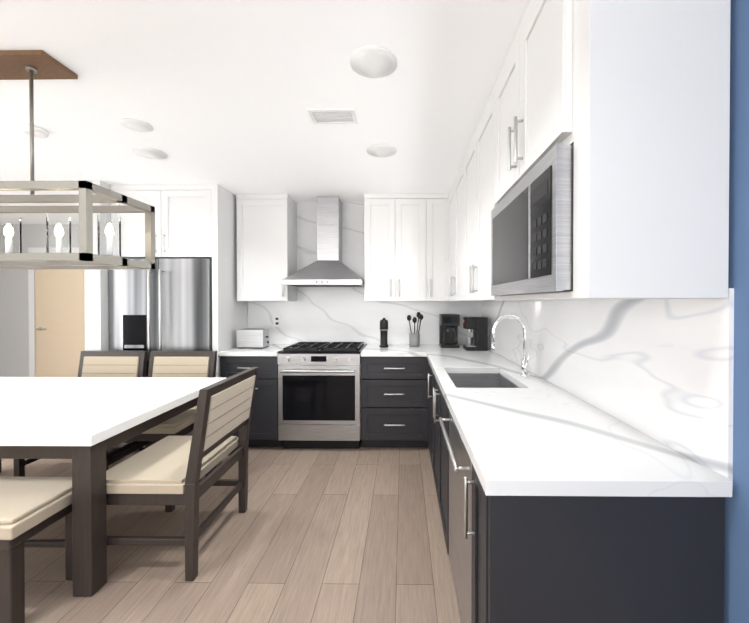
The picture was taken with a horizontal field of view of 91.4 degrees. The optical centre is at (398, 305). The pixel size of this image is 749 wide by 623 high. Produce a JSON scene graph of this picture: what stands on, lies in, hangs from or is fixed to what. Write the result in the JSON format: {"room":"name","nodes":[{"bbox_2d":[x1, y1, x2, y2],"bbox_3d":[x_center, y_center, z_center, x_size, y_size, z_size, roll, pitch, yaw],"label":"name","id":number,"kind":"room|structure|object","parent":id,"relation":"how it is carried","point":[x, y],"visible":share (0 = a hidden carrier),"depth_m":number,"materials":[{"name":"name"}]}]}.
{"room":"kitchen","nodes":[
{"label":"kitchen","id":0,"kind":"room"},
{"bbox_2d":[0,224,78,376],"bbox_3d":[-4.093,0.100,5.070,2.960,2.440,0.100,0,1,1],"label":"wall","id":1,"kind":"structure","parent":0,"point":[14,332],"depth_m":5.03,"materials":[{"name":"white paint"}]},
{"bbox_2d":[28,247,84,376],"bbox_3d":[-4.569,0.263,4.979,0.970,2.105,0.090,0,1,1],"label":"door","id":2,"kind":"structure","parent":1,"relation":"in","point":[56,299],"depth_m":4.99,"materials":[{"name":"beige wood"}]},
{"bbox_2d":[84,180,116,452],"bbox_3d":[-2.694,0.108,4.114,0.140,2.440,1.780,0,1,1],"label":"wall","id":3,"kind":"structure","parent":0,"point":[96,310],"depth_m":3.23,"materials":[{"name":"white paint"}]},
{"bbox_2d":[0,440,460,622],"bbox_3d":[-1.566,1.382,1.451,8.300,0.060,7.300,0,1,1],"label":"floor","id":4,"kind":"structure","parent":0,"point":[312,535],"depth_m":1.98,"materials":[{"name":"brown wood"}]},
{"bbox_2d":[0,476,72,622],"bbox_3d":[-2.353,1.106,1.668,1.620,0.483,0.400,0,1,1],"label":"bench","id":5,"kind":"object","parent":4,"relation":"on","point":[30,507],"visible":0.67,"depth_m":1.58,"materials":[{"name":"brown wood"}]},
{"bbox_2d":[13,351,147,476],"bbox_3d":[-2.479,0.868,2.899,0.570,0.938,0.607,0,1,1],"label":"chair","id":6,"kind":"object","parent":4,"relation":"on","point":[112,363],"visible":0.21,"depth_m":3.13,"materials":[{"name":"brown wood"}]},
{"bbox_2d":[0,377,225,596],"bbox_3d":[-2.346,0.962,2.302,1.920,0.760,1.270,0,1,1],"label":"table","id":7,"kind":"object","parent":4,"relation":"on","point":[84,424],"visible":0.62,"depth_m":1.86,"materials":[{"name":"white stone"}]},
{"bbox_2d":[109,258,211,449],"bbox_3d":[-2.161,0.452,3.582,0.910,1.758,0.716,0,1,1],"label":"fridge","id":8,"kind":"object","parent":4,"relation":"on","point":[165,304],"visible":0.35,"depth_m":3.29,"materials":[{"name":"metal"}]},
{"bbox_2d":[106,351,216,470],"bbox_3d":[-1.869,0.868,2.892,0.570,0.938,0.607,0,1,1],"label":"chair","id":9,"kind":"object","parent":4,"relation":"on","point":[182,363],"visible":0.33,"depth_m":3.11,"materials":[{"name":"beige fabric"}]},
{"bbox_2d":[111,184,246,377],"bbox_3d":[-2.134,0.113,3.624,0.984,2.435,0.658,0,1,1],"label":"cabinet","id":10,"kind":"object","parent":4,"relation":"on","point":[195,220],"visible":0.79,"depth_m":3.33,"materials":[{"name":"white wood"}]},
{"bbox_2d":[106,367,257,580],"bbox_3d":[-1.227,0.875,2.088,0.607,0.938,0.630,0,1,1],"label":"end chair","id":11,"kind":"object","parent":4,"relation":"on","point":[169,472],"visible":0.85,"depth_m":1.89,"materials":[{"name":"beige fabric"}]},
{"bbox_2d":[220,356,281,446],"bbox_3d":[-1.370,0.897,3.626,0.531,0.868,0.646,0,1,1],"label":"base cabinet","id":12,"kind":"object","parent":4,"relation":"on","point":[263,431],"visible":0.52,"depth_m":3.34,"materials":[{"name":"grey wood"}]},
{"bbox_2d":[219,344,292,355],"bbox_3d":[-1.371,0.441,3.632,0.534,0.040,0.632,0,1,1],"label":"countertop","id":13,"kind":"structure","parent":12,"relation":"on","point":[271,349],"depth_m":3.35,"materials":[{"name":"stone"}]},
{"bbox_2d":[236,329,268,348],"bbox_3d":[-1.440,0.327,3.631,0.280,0.186,0.160,0,1,1],"label":"toaster","id":14,"kind":"object","parent":13,"relation":"on","point":[253,338],"visible":1,"depth_m":3.55,"materials":[{"name":"metal"}]},
{"bbox_2d":[278,342,366,448],"bbox_3d":[-0.724,0.862,3.598,0.754,0.938,0.689,0,1,1],"label":"range","id":15,"kind":"object","parent":4,"relation":"on","point":[319,395],"visible":1,"depth_m":3.31,"materials":[{"name":"metal"}]},
{"bbox_2d":[361,357,427,446],"bbox_3d":[-0.035,0.897,3.611,0.614,0.868,0.646,0,1,1],"label":"base cabinet","id":16,"kind":"object","parent":4,"relation":"on","point":[393,401],"visible":0.92,"depth_m":3.33,"materials":[{"name":"grey wood"}]},
{"bbox_2d":[361,344,424,356],"bbox_3d":[-0.057,0.441,3.615,0.570,0.040,0.634,0,1,1],"label":"countertop","id":17,"kind":"structure","parent":16,"relation":"on","point":[371,350],"depth_m":3.42,"materials":[{"name":"stone"}]},
{"bbox_2d":[380,318,387,347],"bbox_3d":[-0.149,0.272,3.675,0.090,0.295,0.090,0,1,1],"label":"coffee grinder","id":18,"kind":"object","parent":17,"relation":"on","point":[383,332],"visible":1,"depth_m":3.64,"materials":[{"name":"black plastic"}]},
{"bbox_2d":[407,312,422,346],"bbox_3d":[0.167,0.244,3.746,0.167,0.349,0.125,0,1,1],"label":"utensil crock","id":19,"kind":"object","parent":17,"relation":"on","point":[414,339],"visible":1,"depth_m":3.71,"materials":[{"name":"grey ceramic"}]},
{"bbox_2d":[427,359,432,468],"bbox_3d":[0.544,0.902,3.020,0.640,0.868,0.595,0,1,1],"label":"base cabinet","id":20,"kind":"object","parent":4,"relation":"on","point":[430,406],"visible":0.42,"depth_m":3.07,"materials":[{"name":"grey wood"}]},
{"bbox_2d":[433,373,448,554],"bbox_3d":[0.535,0.908,2.261,0.640,0.868,0.914,0,1,1],"label":"base cabinet","id":21,"kind":"object","parent":4,"relation":"on","point":[440,457],"visible":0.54,"depth_m":2.19,"materials":[{"name":"grey wood"}]},
{"bbox_2d":[421,344,732,496],"bbox_3d":[0.537,0.546,2.425,0.646,0.230,3.002,0,1,1],"label":"countertop","id":22,"kind":"structure","parent":21,"relation":"on","point":[533,434],"depth_m":1.18,"materials":[{"name":"stone"}]},
{"bbox_2d":[439,314,459,347],"bbox_3d":[0.511,0.255,3.687,0.180,0.329,0.241,0,1,1],"label":"coffee maker","id":23,"kind":"object","parent":22,"relation":"on","point":[449,324],"visible":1,"depth_m":3.64,"materials":[{"name":"black plastic"}]},
{"bbox_2d":[463,317,487,350],"bbox_3d":[0.726,0.266,3.485,0.204,0.309,0.180,0,1,1],"label":"espresso machine","id":24,"kind":"object","parent":22,"relation":"on","point":[478,341],"visible":1,"depth_m":3.40,"materials":[{"name":"black plastic"}]},
{"bbox_2d":[491,315,530,376],"bbox_3d":[0.680,0.244,2.208,0.233,0.375,0.089,0,1,1],"label":"faucet","id":25,"kind":"object","parent":22,"relation":"on","point":[525,363],"visible":1,"depth_m":2.21,"materials":[{"name":"silver metal"}]},
{"bbox_2d":[439,411,471,622],"bbox_3d":[0.510,0.917,1.494,0.643,0.864,0.614,0,1,1],"label":"dishwasher","id":26,"kind":"object","parent":4,"relation":"on","point":[460,546],"visible":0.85,"depth_m":1.43,"materials":[{"name":"metal"}]},
{"bbox_2d":[464,464,724,622],"bbox_3d":[0.521,0.919,1.064,0.640,0.868,0.237,0,1,1],"label":"base cabinet","id":27,"kind":"object","parent":4,"relation":"on","point":[581,559],"visible":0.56,"depth_m":0.94,"materials":[{"name":"grey wood"}]},
{"bbox_2d":[0,0,528,223],"bbox_3d":[-1.566,-1.118,1.429,8.300,0.060,7.300,0,1,1],"label":"ceiling","id":28,"kind":"structure","parent":0,"point":[226,94],"depth_m":1.88,"materials":[{"name":"white paint"}]},
{"bbox_2d":[19,124,48,137],"bbox_3d":[-2.266,-1.078,2.268,0.132,0.034,0.132,0,1,1],"label":"ceiling light","id":29,"kind":"object","parent":28,"relation":"attached to","point":[39,132],"visible":0.92,"depth_m":2.24,"materials":[{"name":"white plastic"}]},
{"bbox_2d":[0,50,154,269],"bbox_3d":[-1.763,-0.635,1.646,1.060,0.909,0.400,0,1,1],"label":"pendant chandelier","id":30,"kind":"object","parent":28,"relation":"hanging from","point":[31,66],"visible":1,"depth_m":1.63,"materials":[{"name":"beige wood"}]},
{"bbox_2d":[120,118,152,131],"bbox_3d":[-1.587,-1.089,2.210,0.164,0.012,0.164,0,1,1],"label":"recessed light","id":31,"kind":"object","parent":28,"relation":"in","point":[135,124],"visible":0.98,"depth_m":2.20,"materials":[{"name":"white plastic"}]},
{"bbox_2d":[131,146,166,159],"bbox_3d":[-1.792,-1.092,2.622,0.214,0.012,0.214,0,1,1],"label":"recessed light","id":32,"kind":"object","parent":28,"relation":"in","point":[148,152],"visible":0.98,"depth_m":2.60,"materials":[{"name":"white plastic"}]},
{"bbox_2d":[307,108,357,123],"bbox_3d":[-0.378,-1.090,2.106,0.260,0.008,0.160,0,1,1],"label":"ceiling vent","id":33,"kind":"object","parent":28,"relation":"in","point":[347,111],"visible":1,"depth_m":2.09,"materials":[{"name":"white metal"}]},
{"bbox_2d":[349,45,396,77],"bbox_3d":[-0.113,-1.084,1.633,0.214,0.012,0.214,0,1,1],"label":"recessed light","id":34,"kind":"object","parent":28,"relation":"in","point":[372,61],"visible":1,"depth_m":1.61,"materials":[{"name":"white plastic"}]},
{"bbox_2d":[366,144,396,156],"bbox_3d":[-0.122,-1.092,2.583,0.214,0.012,0.214,0,1,1],"label":"recessed light","id":35,"kind":"object","parent":28,"relation":"in","point":[380,150],"visible":0.96,"depth_m":2.56,"materials":[{"name":"white plastic"}]},
{"bbox_2d":[724,0,748,622],"bbox_3d":[0.905,0.136,0.896,0.100,2.440,6.270,0,1,1],"label":"wall","id":36,"kind":"structure","parent":0,"point":[736,577],"depth_m":0.92,"materials":[{"name":"blue paint"}]},
{"bbox_2d":[448,0,730,300],"bbox_3d":[0.648,-0.561,2.259,0.417,1.062,2.662,0,1,1],"label":"upper cabinet","id":37,"kind":"object","parent":36,"relation":"attached to","point":[629,100],"visible":0.98,"depth_m":0.93,"materials":[{"name":"white wood"}]},
{"bbox_2d":[491,143,573,295],"bbox_3d":[0.641,-0.250,1.398,0.402,0.414,0.758,0,1,1],"label":"microwave","id":38,"kind":"object","parent":37,"relation":"attached to","point":[532,232],"visible":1,"depth_m":1.16,"materials":[{"name":"metal"}]},
{"bbox_2d":[481,288,733,489],"bbox_3d":[0.867,0.202,2.426,0.012,0.518,2.988,0,1,1],"label":"backsplash","id":39,"kind":"structure","parent":36,"relation":"attached to","point":[661,371],"depth_m":1.25,"materials":[{"name":"stone"}]},
{"bbox_3d":[-0.867,0.109,4.002,3.517,2.440,0.100,0,1,1],"label":"wall","id":40,"kind":"structure","parent":0,"visible":0},
{"bbox_2d":[236,194,296,300],"bbox_3d":[-1.355,-0.575,3.759,0.508,1.062,0.358,0,1,1],"label":"upper cabinet","id":41,"kind":"object","parent":40,"relation":"attached to","point":[266,244],"visible":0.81,"depth_m":3.62,"materials":[{"name":"white wood"}]},
{"bbox_2d":[283,197,363,286],"bbox_3d":[-0.722,-0.650,3.685,0.746,0.910,0.490,0,1,1],"label":"range hood","id":42,"kind":"object","parent":40,"relation":"attached to","point":[328,268],"visible":0.98,"depth_m":3.71,"materials":[{"name":"metal"}]},
{"bbox_2d":[248,202,480,343],"bbox_3d":[-0.373,-0.331,3.937,2.527,1.558,0.012,0,1,1],"label":"backsplash","id":43,"kind":"structure","parent":40,"relation":"attached to","point":[330,314],"depth_m":3.93,"materials":[{"name":"stone"}]},
{"bbox_2d":[273,316,280,326],"bbox_3d":[-1.316,0.170,3.942,0.080,0.120,0.007,0,1,1],"label":"electrical outlet plate","id":44,"kind":"object","parent":43,"relation":"attached to","point":[276,321],"visible":1,"depth_m":3.94,"materials":[{"name":"white plastic"}]},
{"bbox_2d":[364,193,448,300],"bbox_3d":[0.085,-0.575,3.742,0.852,1.062,0.358,0,1,1],"label":"upper cabinet","id":45,"kind":"object","parent":40,"relation":"attached to","point":[406,246],"visible":0.98,"depth_m":3.60,"materials":[{"name":"white wood"}]}
]}

